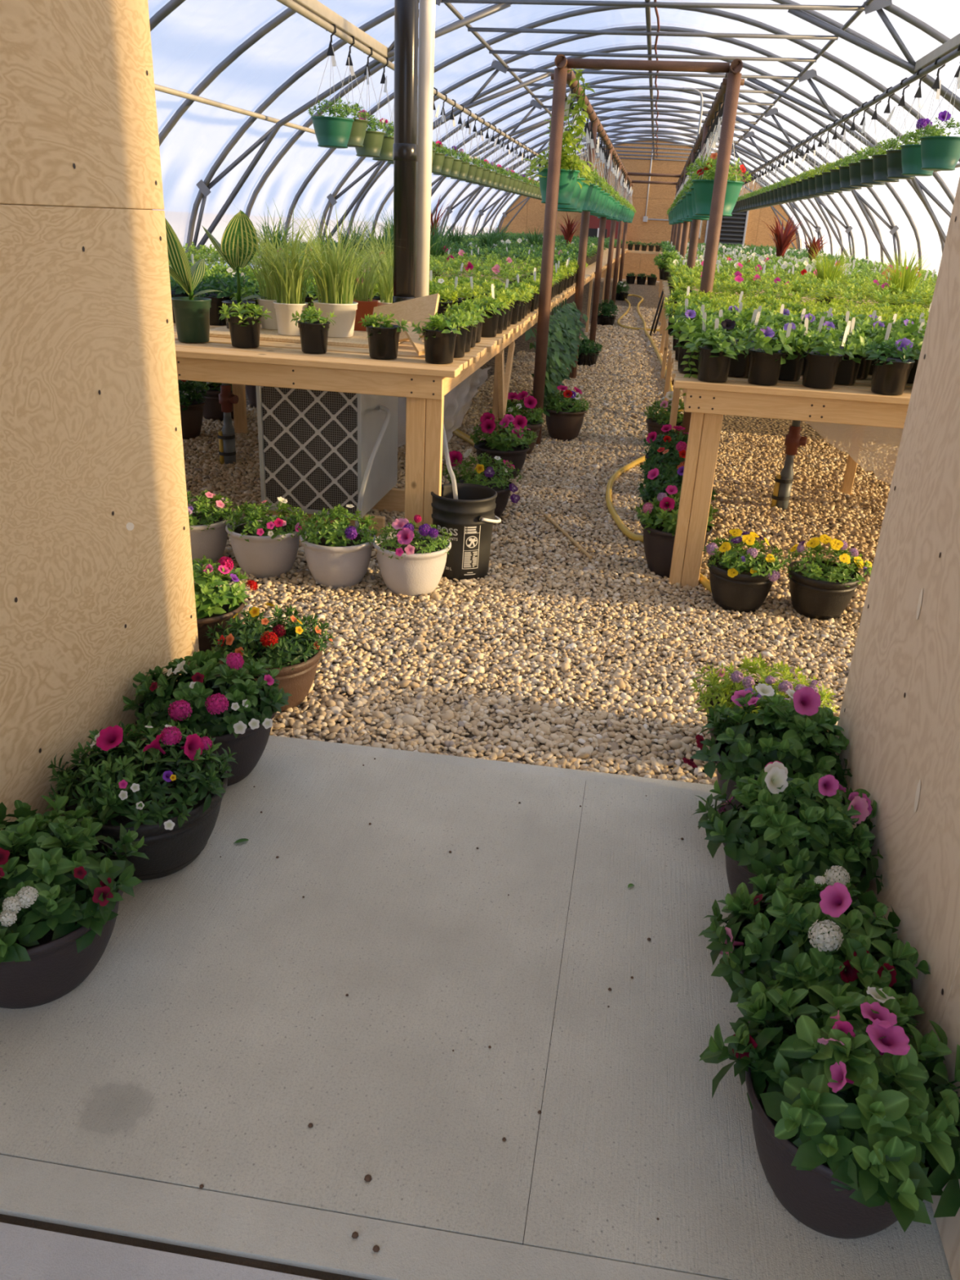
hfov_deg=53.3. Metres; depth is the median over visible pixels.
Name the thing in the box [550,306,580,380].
trailing plant
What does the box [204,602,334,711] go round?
flower planter
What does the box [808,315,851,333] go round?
plant
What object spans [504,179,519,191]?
basket
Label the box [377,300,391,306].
pot
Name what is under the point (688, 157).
hanging basket
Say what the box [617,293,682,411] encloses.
garden hose
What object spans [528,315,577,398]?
trailing plant
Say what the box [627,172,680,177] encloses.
pipe
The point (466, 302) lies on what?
potted plant
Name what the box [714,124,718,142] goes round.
basket
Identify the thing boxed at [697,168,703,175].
flower
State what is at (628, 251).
bench
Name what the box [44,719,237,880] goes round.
flower planter
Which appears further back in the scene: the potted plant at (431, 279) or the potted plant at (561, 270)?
the potted plant at (561, 270)
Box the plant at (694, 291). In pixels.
[682,288,699,298]
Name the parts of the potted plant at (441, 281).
flower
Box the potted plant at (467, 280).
[458,277,493,288]
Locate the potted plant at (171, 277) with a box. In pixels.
[169,275,186,293]
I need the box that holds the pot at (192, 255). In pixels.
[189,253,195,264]
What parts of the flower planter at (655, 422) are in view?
pot, flower, flower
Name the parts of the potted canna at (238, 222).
stem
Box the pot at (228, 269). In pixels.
[217,267,250,292]
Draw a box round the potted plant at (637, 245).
[632,240,641,250]
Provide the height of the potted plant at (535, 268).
0.270 m
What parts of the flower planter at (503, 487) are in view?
flower, flower, flower, pot, flower, flower, flower, flower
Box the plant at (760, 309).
[740,305,785,323]
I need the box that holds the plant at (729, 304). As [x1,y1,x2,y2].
[710,302,738,312]
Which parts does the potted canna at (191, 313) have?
stem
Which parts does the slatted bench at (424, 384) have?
leg, leg, leg, rail, leg, rail, rail, leg, leg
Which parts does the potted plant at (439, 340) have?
pot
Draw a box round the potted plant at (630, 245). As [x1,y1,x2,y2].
[626,240,635,250]
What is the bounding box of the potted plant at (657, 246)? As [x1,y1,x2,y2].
[654,242,661,251]
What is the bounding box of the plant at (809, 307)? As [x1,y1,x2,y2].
[795,304,819,311]
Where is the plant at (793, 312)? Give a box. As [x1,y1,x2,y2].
[773,310,804,317]
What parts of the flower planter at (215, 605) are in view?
flower, pot, flower, flower, flower, flower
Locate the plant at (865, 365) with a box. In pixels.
[838,317,893,378]
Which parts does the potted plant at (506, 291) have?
pot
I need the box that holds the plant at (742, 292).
[733,290,754,307]
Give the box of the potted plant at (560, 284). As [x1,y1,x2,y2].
[552,262,567,294]
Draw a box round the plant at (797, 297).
[780,292,801,304]
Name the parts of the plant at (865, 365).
pot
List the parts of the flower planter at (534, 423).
flower, pot, flower, flower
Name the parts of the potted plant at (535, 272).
pot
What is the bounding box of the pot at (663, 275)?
[658,266,667,279]
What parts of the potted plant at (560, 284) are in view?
pot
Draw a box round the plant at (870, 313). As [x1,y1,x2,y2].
[840,309,884,320]
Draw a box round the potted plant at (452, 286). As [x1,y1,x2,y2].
[438,276,470,300]
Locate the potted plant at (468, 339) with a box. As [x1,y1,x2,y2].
[439,308,479,352]
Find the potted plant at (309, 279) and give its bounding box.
[302,279,320,295]
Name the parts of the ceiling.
film panel, gusset plate, film panel, gusset plate, basket rail, gusset plate, gusset plate, gusset plate, gusset plate, film panel, film panel, film panel, film panel, film panel, film panel, film panel, film panel, film panel, film panel, film panel, film panel, gusset plate, gusset plate, gusset plate, gusset plate, gusset plate, basket rail, gusset plate, gusset plate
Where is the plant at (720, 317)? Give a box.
[696,309,739,341]
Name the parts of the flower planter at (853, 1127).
flower, flower, flower, flower, flower, pot, flower, flower, flower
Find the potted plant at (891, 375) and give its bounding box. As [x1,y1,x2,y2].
[862,336,915,395]
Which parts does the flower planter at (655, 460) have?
flower, flower, flower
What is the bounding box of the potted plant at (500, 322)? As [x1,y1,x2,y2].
[471,284,514,333]
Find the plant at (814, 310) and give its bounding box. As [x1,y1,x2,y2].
[790,307,821,319]
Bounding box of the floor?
[0,735,952,1279]
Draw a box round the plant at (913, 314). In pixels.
[902,311,926,321]
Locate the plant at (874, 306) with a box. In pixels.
[853,302,888,309]
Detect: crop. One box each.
[182,231,622,286]
[658,240,937,310]
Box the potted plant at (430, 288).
[428,283,448,300]
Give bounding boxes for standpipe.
[217,382,238,464]
[770,420,807,510]
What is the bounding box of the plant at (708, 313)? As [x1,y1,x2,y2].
[695,307,730,328]
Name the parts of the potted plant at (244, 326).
pot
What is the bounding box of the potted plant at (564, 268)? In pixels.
[557,260,571,290]
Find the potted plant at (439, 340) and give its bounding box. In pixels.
[411,311,469,364]
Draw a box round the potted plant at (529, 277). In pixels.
[522,275,540,281]
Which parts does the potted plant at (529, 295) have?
pot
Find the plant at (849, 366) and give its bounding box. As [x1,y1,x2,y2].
[834,320,874,384]
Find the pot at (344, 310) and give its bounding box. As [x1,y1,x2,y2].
[312,299,358,337]
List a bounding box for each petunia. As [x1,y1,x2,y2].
[665,304,714,360]
[720,302,745,319]
[760,304,802,324]
[770,317,819,381]
[780,308,824,335]
[797,315,842,375]
[802,307,835,324]
[836,310,882,325]
[855,315,897,374]
[888,313,913,336]
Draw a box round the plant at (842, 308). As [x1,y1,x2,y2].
[836,305,866,314]
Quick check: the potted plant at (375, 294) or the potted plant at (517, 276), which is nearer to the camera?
the potted plant at (375, 294)
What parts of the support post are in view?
post, post, post, post, post, rail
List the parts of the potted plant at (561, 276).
pot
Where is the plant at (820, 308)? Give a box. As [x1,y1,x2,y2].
[805,306,839,315]
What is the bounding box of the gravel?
[182,305,890,785]
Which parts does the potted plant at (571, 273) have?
pot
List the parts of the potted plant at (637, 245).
pot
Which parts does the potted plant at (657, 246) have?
pot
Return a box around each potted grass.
[204,198,368,335]
[204,200,323,329]
[254,205,306,254]
[268,202,393,337]
[323,214,386,272]
[325,232,393,331]
[334,217,393,268]
[346,226,433,306]
[354,213,441,300]
[355,213,393,275]
[369,209,393,239]
[377,217,393,248]
[429,217,461,279]
[430,223,443,240]
[439,221,474,244]
[469,217,511,263]
[484,222,515,241]
[518,225,543,248]
[805,242,861,303]
[870,242,937,309]
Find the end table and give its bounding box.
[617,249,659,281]
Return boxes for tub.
[626,272,636,284]
[636,273,647,284]
[646,273,657,284]
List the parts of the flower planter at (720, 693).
flower, flower, pot, flower, flower, flower, flower, flower, flower, flower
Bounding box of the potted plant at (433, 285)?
[429,280,448,291]
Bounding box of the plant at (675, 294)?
[667,288,693,306]
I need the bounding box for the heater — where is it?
[587,214,618,248]
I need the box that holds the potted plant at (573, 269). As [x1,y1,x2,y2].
[553,264,574,273]
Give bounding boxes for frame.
[531,53,633,444]
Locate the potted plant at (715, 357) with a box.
[685,318,745,382]
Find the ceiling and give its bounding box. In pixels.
[147,0,959,278]
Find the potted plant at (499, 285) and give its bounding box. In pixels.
[480,280,505,290]
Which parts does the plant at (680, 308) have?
pot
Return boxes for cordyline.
[430,195,451,235]
[557,213,581,244]
[761,213,808,257]
[799,232,834,262]
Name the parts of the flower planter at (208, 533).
flower, pot, flower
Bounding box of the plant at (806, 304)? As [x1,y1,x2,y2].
[791,300,812,306]
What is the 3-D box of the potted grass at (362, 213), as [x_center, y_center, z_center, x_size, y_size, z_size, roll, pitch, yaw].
[-0.702,-2.853,7.126,0.701,0.635,0.722,-1,24,-8]
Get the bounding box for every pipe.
[392,0,418,302]
[414,0,435,337]
[567,57,729,72]
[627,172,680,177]
[631,180,677,185]
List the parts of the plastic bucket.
warning panel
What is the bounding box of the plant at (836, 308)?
[817,305,847,314]
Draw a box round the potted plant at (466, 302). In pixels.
[459,297,493,342]
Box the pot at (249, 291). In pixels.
[229,284,266,324]
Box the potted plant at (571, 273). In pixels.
[566,266,573,288]
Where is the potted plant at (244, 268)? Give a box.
[239,265,261,272]
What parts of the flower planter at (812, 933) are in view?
flower, flower, flower, pot, flower, flower, flower, flower, flower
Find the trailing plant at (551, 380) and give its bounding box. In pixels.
[524,319,569,417]
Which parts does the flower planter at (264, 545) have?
flower, pot, flower, flower, flower, flower, flower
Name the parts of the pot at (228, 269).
flower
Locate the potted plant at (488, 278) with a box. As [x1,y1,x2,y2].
[474,275,503,288]
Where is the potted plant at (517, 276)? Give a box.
[508,274,534,315]
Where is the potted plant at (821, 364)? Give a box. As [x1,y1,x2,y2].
[791,324,854,388]
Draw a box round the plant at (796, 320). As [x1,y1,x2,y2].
[766,311,811,337]
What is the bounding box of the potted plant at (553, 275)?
[530,271,559,300]
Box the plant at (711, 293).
[706,290,733,302]
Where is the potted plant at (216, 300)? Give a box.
[193,275,236,325]
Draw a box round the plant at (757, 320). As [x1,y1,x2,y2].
[745,311,786,337]
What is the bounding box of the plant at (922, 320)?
[903,319,926,345]
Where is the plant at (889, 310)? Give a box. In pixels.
[866,305,893,316]
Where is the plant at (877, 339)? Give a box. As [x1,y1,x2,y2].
[864,323,922,383]
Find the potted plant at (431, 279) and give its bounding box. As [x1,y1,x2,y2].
[429,270,440,284]
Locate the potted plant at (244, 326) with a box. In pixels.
[218,301,272,347]
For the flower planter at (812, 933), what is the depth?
1.86 m
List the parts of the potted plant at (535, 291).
pot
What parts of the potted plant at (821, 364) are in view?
pot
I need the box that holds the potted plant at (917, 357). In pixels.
[912,342,921,359]
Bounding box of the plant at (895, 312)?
[880,311,912,320]
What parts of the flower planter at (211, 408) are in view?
pot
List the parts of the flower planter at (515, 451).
flower, flower, pot, flower, flower, flower, flower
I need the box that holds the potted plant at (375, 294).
[356,278,379,296]
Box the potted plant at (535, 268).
[527,267,554,285]
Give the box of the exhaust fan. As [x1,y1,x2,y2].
[704,195,749,245]
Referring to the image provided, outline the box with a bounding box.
[689,220,702,239]
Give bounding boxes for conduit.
[643,146,668,222]
[682,87,702,138]
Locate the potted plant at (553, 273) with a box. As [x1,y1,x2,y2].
[553,272,559,297]
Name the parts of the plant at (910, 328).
pot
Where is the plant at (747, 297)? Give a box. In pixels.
[733,293,754,302]
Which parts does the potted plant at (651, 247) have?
pot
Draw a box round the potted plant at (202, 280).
[195,277,220,297]
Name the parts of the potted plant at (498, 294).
pot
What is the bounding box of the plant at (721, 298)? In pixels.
[703,296,728,306]
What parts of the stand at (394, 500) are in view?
rail, rail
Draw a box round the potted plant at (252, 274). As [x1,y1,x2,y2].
[244,269,260,279]
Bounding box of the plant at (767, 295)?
[751,292,776,305]
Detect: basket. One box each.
[307,23,356,148]
[329,35,371,147]
[346,118,368,147]
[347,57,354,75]
[355,47,387,157]
[366,57,394,161]
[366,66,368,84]
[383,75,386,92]
[383,104,394,164]
[431,87,448,173]
[431,141,439,164]
[432,93,456,175]
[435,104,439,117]
[440,98,466,177]
[441,159,462,177]
[450,104,472,179]
[456,109,479,181]
[464,113,486,182]
[471,117,492,184]
[478,121,497,186]
[484,124,503,187]
[489,128,509,188]
[489,174,506,188]
[494,131,511,190]
[499,134,517,191]
[504,137,521,191]
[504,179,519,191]
[508,139,524,193]
[512,142,528,194]
[512,182,526,194]
[515,144,532,195]
[518,183,530,195]
[520,146,534,195]
[524,149,537,196]
[526,151,539,197]
[528,186,539,197]
[530,153,541,198]
[533,68,585,204]
[537,155,542,199]
[557,83,586,209]
[557,87,594,212]
[573,97,599,211]
[577,105,598,211]
[579,118,608,213]
[582,112,607,211]
[582,183,595,211]
[586,185,598,211]
[590,124,607,214]
[590,134,615,215]
[591,186,602,211]
[595,129,613,213]
[595,142,618,217]
[596,139,614,216]
[597,146,620,218]
[601,193,609,213]
[606,155,624,219]
[609,152,622,217]
[610,150,619,217]
[610,164,627,221]
[612,158,622,220]
[612,202,620,217]
[613,160,626,220]
[613,200,619,217]
[617,186,631,222]
[618,205,624,220]
[619,162,627,218]
[619,167,629,219]
[619,168,630,221]
[619,188,631,219]
[622,170,631,220]
[625,177,632,220]
[626,176,632,221]
[626,177,634,222]
[670,171,684,223]
[671,164,685,222]
[672,159,689,222]
[673,156,690,219]
[674,207,683,222]
[675,147,696,220]
[675,150,692,219]
[675,153,690,220]
[676,142,697,220]
[677,134,702,222]
[678,200,681,220]
[679,128,701,218]
[679,138,699,219]
[680,124,703,220]
[681,196,685,218]
[683,117,711,216]
[684,110,715,220]
[684,191,691,216]
[685,93,723,217]
[685,102,721,186]
[685,192,709,220]
[686,72,752,216]
[689,186,709,217]
[691,82,742,215]
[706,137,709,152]
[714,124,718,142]
[717,116,720,136]
[734,176,746,211]
[736,177,746,211]
[737,174,750,210]
[737,200,742,210]
[739,171,752,210]
[742,168,757,209]
[742,169,755,209]
[742,199,748,209]
[745,167,759,208]
[746,164,762,208]
[746,197,756,208]
[749,164,765,208]
[749,197,759,208]
[751,161,768,207]
[751,195,763,208]
[753,195,765,207]
[755,160,772,207]
[756,194,768,207]
[757,157,775,206]
[759,193,772,206]
[761,155,778,205]
[762,192,775,205]
[763,153,782,204]
[765,191,779,204]
[767,151,786,204]
[768,190,783,204]
[770,148,791,203]
[773,188,787,203]
[775,145,795,202]
[776,187,791,202]
[778,142,800,201]
[781,186,796,201]
[785,139,806,200]
[788,136,812,199]
[791,182,807,199]
[794,132,817,198]
[795,181,813,198]
[800,128,825,197]
[801,178,819,197]
[806,124,832,195]
[807,177,826,195]
[811,119,839,194]
[813,174,834,194]
[819,113,848,193]
[821,172,842,193]
[826,107,858,191]
[829,168,851,191]
[835,101,869,189]
[838,166,862,189]
[844,94,881,187]
[848,162,872,187]
[857,86,895,185]
[859,159,885,185]
[868,77,910,182]
[871,154,899,182]
[883,68,927,179]
[885,149,915,179]
[900,57,946,176]
[900,144,933,176]
[913,44,959,170]
[957,71,959,88]
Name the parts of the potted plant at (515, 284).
pot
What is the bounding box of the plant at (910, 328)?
[876,322,925,383]
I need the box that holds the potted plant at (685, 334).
[670,312,726,373]
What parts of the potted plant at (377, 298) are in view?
pot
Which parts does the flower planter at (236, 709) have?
flower, flower, flower, flower, flower, flower, pot, flower, flower, flower, flower, flower, flower, flower, flower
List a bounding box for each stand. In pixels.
[255,488,404,537]
[649,289,663,336]
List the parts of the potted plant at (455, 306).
pot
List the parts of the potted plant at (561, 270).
pot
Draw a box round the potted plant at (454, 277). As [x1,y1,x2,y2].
[444,275,470,284]
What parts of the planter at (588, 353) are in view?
pot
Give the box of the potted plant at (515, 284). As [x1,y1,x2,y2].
[502,280,533,318]
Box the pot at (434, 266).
[431,266,440,279]
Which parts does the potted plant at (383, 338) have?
pot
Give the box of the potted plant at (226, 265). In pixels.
[208,263,227,271]
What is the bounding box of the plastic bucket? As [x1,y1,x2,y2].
[431,483,501,581]
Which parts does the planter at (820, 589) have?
flower, flower, flower, pot, flower, flower, flower, flower, flower, flower, flower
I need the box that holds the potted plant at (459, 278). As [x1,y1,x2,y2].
[452,276,477,288]
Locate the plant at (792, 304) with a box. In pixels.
[773,300,810,314]
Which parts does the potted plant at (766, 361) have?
pot, flower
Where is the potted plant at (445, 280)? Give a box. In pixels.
[434,275,460,285]
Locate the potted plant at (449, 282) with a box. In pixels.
[441,280,467,288]
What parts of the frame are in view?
post, post, rail, post, post, post, post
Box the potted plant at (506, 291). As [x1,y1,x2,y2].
[487,288,519,327]
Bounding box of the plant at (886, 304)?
[870,302,893,310]
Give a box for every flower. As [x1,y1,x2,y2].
[357,109,367,119]
[684,309,696,318]
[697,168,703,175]
[710,152,717,159]
[728,305,738,311]
[739,164,746,173]
[782,308,790,315]
[783,322,795,330]
[804,313,815,322]
[822,320,835,329]
[872,320,884,328]
[903,319,913,325]
[915,118,927,129]
[923,118,932,128]
[937,110,951,121]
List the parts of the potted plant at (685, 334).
pot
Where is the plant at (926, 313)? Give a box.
[902,302,931,315]
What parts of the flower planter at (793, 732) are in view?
flower, flower, flower, flower, flower, pot, flower, flower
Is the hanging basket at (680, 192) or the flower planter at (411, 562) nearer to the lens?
the flower planter at (411, 562)
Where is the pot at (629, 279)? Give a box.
[626,275,635,284]
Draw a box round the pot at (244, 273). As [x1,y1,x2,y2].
[218,271,258,293]
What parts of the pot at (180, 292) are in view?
pot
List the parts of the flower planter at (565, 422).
flower, pot, flower, flower, flower, flower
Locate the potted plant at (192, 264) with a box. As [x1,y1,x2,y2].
[190,262,212,271]
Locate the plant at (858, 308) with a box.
[843,305,869,312]
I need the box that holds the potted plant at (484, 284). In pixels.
[474,281,497,296]
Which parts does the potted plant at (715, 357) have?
pot, flower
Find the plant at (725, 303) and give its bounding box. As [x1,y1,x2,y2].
[711,297,733,311]
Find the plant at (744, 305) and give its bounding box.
[730,303,758,310]
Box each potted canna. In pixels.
[164,217,222,342]
[201,209,266,328]
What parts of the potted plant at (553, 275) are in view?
pot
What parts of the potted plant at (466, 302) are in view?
pot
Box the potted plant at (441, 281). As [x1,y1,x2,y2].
[435,278,453,290]
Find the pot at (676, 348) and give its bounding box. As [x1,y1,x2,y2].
[675,328,690,360]
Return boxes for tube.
[355,404,390,526]
[442,422,457,499]
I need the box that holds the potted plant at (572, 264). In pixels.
[562,262,578,285]
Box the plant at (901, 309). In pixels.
[873,304,913,315]
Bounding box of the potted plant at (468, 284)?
[453,281,484,292]
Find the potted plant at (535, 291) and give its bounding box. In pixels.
[514,281,539,313]
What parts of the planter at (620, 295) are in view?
pot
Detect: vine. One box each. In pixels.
[522,68,595,188]
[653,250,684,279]
[679,342,697,395]
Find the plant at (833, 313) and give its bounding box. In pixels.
[813,311,841,319]
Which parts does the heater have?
panel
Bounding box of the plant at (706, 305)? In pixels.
[699,302,722,310]
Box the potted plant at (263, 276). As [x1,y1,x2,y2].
[251,275,265,293]
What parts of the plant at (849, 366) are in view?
pot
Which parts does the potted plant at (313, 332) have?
pot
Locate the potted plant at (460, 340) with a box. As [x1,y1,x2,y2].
[437,311,475,358]
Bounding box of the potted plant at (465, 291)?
[441,286,479,307]
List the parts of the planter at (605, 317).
pot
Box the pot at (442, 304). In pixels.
[428,286,458,317]
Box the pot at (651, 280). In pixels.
[647,276,657,284]
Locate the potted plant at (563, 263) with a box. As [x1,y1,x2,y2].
[559,257,577,284]
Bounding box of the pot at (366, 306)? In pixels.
[348,298,377,331]
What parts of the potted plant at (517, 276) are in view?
pot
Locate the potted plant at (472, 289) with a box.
[462,276,491,299]
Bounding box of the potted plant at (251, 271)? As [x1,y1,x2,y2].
[245,268,268,279]
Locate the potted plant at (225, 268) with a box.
[209,266,240,273]
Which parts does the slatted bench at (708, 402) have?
leg, leg, leg, leg, leg, leg, leg, rail, leg, leg, leg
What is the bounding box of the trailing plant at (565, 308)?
[555,302,584,376]
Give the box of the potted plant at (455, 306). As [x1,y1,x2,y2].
[443,302,484,347]
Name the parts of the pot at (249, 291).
pot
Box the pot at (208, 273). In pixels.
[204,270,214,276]
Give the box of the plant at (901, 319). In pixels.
[894,312,925,328]
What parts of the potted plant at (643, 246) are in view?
pot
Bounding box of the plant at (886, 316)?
[880,312,904,321]
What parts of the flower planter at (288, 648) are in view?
flower, flower, flower, flower, flower, flower, flower, pot, flower, flower, flower, flower, flower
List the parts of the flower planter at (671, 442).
flower, pot, flower, flower, flower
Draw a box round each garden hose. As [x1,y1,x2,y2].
[443,417,475,445]
[605,454,711,592]
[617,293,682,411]
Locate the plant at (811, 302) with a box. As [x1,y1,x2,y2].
[798,299,826,306]
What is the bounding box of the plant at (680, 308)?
[663,298,710,351]
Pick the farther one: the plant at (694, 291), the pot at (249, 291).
the plant at (694, 291)
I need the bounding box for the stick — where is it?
[543,513,591,559]
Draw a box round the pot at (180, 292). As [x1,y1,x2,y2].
[169,279,202,323]
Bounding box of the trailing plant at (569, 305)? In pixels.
[557,297,589,368]
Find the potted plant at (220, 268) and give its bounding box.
[211,266,224,272]
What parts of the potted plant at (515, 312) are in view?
pot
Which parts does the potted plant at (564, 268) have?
pot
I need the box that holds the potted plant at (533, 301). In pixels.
[523,278,540,311]
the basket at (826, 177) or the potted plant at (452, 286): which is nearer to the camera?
the potted plant at (452, 286)
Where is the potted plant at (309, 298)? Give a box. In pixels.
[302,283,322,311]
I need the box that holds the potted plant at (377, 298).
[355,283,381,300]
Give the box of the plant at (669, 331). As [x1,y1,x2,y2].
[661,300,700,334]
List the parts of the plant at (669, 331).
pot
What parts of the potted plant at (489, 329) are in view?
pot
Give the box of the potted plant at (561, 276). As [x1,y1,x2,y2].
[552,269,563,295]
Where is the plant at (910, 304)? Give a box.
[904,302,927,316]
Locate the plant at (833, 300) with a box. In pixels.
[821,297,857,307]
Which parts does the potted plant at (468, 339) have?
pot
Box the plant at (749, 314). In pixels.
[714,309,761,337]
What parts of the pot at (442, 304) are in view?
pot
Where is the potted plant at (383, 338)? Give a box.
[357,311,409,359]
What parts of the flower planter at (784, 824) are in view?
flower, flower, flower, pot, flower, flower, flower, flower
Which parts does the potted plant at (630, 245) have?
pot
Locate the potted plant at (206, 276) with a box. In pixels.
[200,274,209,287]
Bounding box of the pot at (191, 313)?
[171,296,211,342]
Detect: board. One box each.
[209,324,403,347]
[372,293,439,342]
[401,321,424,355]
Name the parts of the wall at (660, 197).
plywood panel, plywood panel, plywood panel, plywood panel, plywood panel, plywood panel, plywood panel, plywood panel, plywood panel, plywood panel, plywood panel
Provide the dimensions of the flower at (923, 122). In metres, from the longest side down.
0.096 x 0.091 x 0.061 m
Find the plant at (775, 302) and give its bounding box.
[755,298,785,310]
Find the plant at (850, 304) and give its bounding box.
[835,297,866,309]
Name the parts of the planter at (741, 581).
flower, flower, flower, flower, flower, flower, pot, flower, flower, flower, flower, flower, flower, flower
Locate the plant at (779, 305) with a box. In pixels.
[768,302,805,316]
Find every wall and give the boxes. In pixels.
[0,0,199,830]
[496,141,801,281]
[835,177,959,1279]
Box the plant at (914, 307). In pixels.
[894,303,923,315]
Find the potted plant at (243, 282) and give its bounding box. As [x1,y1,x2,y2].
[219,272,259,300]
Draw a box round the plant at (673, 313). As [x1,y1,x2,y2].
[670,302,706,315]
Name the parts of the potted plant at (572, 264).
pot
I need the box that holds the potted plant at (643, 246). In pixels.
[640,242,647,250]
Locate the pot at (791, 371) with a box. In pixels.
[778,346,808,381]
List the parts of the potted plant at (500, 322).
pot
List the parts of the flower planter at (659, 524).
flower, flower, flower, flower, pot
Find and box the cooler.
[255,385,398,517]
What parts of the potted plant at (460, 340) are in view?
pot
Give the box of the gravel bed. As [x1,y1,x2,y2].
[178,277,889,782]
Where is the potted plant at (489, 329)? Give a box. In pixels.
[473,296,508,337]
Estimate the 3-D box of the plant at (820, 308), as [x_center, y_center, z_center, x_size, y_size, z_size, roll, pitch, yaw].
[2.036,-1.865,5.686,0.203,0.239,0.221,13,26,23]
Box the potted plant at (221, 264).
[204,260,227,269]
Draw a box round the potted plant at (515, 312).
[497,279,526,324]
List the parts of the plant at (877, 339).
pot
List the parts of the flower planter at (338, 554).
pot, flower, flower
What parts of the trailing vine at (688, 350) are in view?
stem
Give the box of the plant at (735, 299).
[716,295,746,303]
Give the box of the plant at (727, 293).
[714,290,742,300]
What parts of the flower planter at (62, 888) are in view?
flower, flower, flower, flower, flower, pot, flower, flower, flower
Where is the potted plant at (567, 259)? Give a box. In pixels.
[560,258,576,287]
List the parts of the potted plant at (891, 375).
pot, flower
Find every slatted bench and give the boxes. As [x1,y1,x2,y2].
[173,248,627,531]
[658,250,928,588]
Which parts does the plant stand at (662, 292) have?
leg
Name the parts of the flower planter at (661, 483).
flower, flower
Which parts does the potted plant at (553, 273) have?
pot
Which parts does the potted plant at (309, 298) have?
pot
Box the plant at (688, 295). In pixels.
[664,286,700,307]
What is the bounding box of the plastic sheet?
[803,421,903,484]
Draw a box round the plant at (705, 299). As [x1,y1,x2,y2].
[682,294,719,306]
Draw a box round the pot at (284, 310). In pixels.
[273,301,308,335]
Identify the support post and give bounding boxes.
[668,58,744,445]
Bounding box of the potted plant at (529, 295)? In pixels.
[511,287,533,321]
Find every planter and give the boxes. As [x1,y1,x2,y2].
[0,795,149,1008]
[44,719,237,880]
[122,649,292,786]
[177,379,208,439]
[186,488,233,566]
[191,381,246,421]
[191,555,257,666]
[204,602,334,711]
[222,496,308,577]
[244,384,257,408]
[294,503,378,588]
[373,514,452,596]
[441,448,523,517]
[469,412,537,479]
[488,391,544,454]
[543,384,590,441]
[577,337,602,366]
[596,298,618,325]
[615,281,629,300]
[633,484,719,577]
[635,463,717,515]
[638,440,687,492]
[641,423,688,469]
[644,391,684,445]
[682,683,852,811]
[688,653,839,738]
[691,760,884,906]
[697,865,930,1025]
[698,972,959,1239]
[702,528,790,613]
[786,533,872,620]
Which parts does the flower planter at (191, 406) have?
pot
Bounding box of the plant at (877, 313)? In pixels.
[869,311,889,319]
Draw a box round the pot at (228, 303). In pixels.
[222,300,255,328]
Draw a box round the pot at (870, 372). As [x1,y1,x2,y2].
[865,342,878,374]
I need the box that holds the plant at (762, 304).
[735,300,767,310]
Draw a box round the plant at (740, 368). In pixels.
[719,320,762,377]
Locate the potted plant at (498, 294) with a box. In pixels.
[481,289,516,330]
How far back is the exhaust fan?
30.15 m
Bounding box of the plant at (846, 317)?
[823,311,875,331]
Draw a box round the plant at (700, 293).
[680,290,711,303]
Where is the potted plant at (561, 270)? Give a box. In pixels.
[553,268,568,293]
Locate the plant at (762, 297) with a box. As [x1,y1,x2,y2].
[745,294,782,304]
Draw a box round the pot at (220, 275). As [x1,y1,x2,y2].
[197,271,230,296]
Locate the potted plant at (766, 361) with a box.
[739,323,806,385]
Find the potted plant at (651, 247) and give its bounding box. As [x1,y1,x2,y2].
[647,242,654,251]
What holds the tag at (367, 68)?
on the hanging basket at (373, 140)
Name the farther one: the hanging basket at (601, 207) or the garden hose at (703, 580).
the hanging basket at (601, 207)
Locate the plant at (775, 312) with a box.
[743,305,779,315]
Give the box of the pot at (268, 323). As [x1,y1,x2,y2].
[257,297,277,329]
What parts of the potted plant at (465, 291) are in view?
pot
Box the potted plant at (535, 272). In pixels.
[520,271,540,309]
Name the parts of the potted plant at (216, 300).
pot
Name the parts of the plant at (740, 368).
pot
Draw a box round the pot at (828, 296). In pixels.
[815,296,834,303]
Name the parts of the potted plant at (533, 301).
pot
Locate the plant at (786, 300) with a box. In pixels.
[771,298,806,311]
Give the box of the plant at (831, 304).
[808,301,840,308]
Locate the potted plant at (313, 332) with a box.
[290,305,335,353]

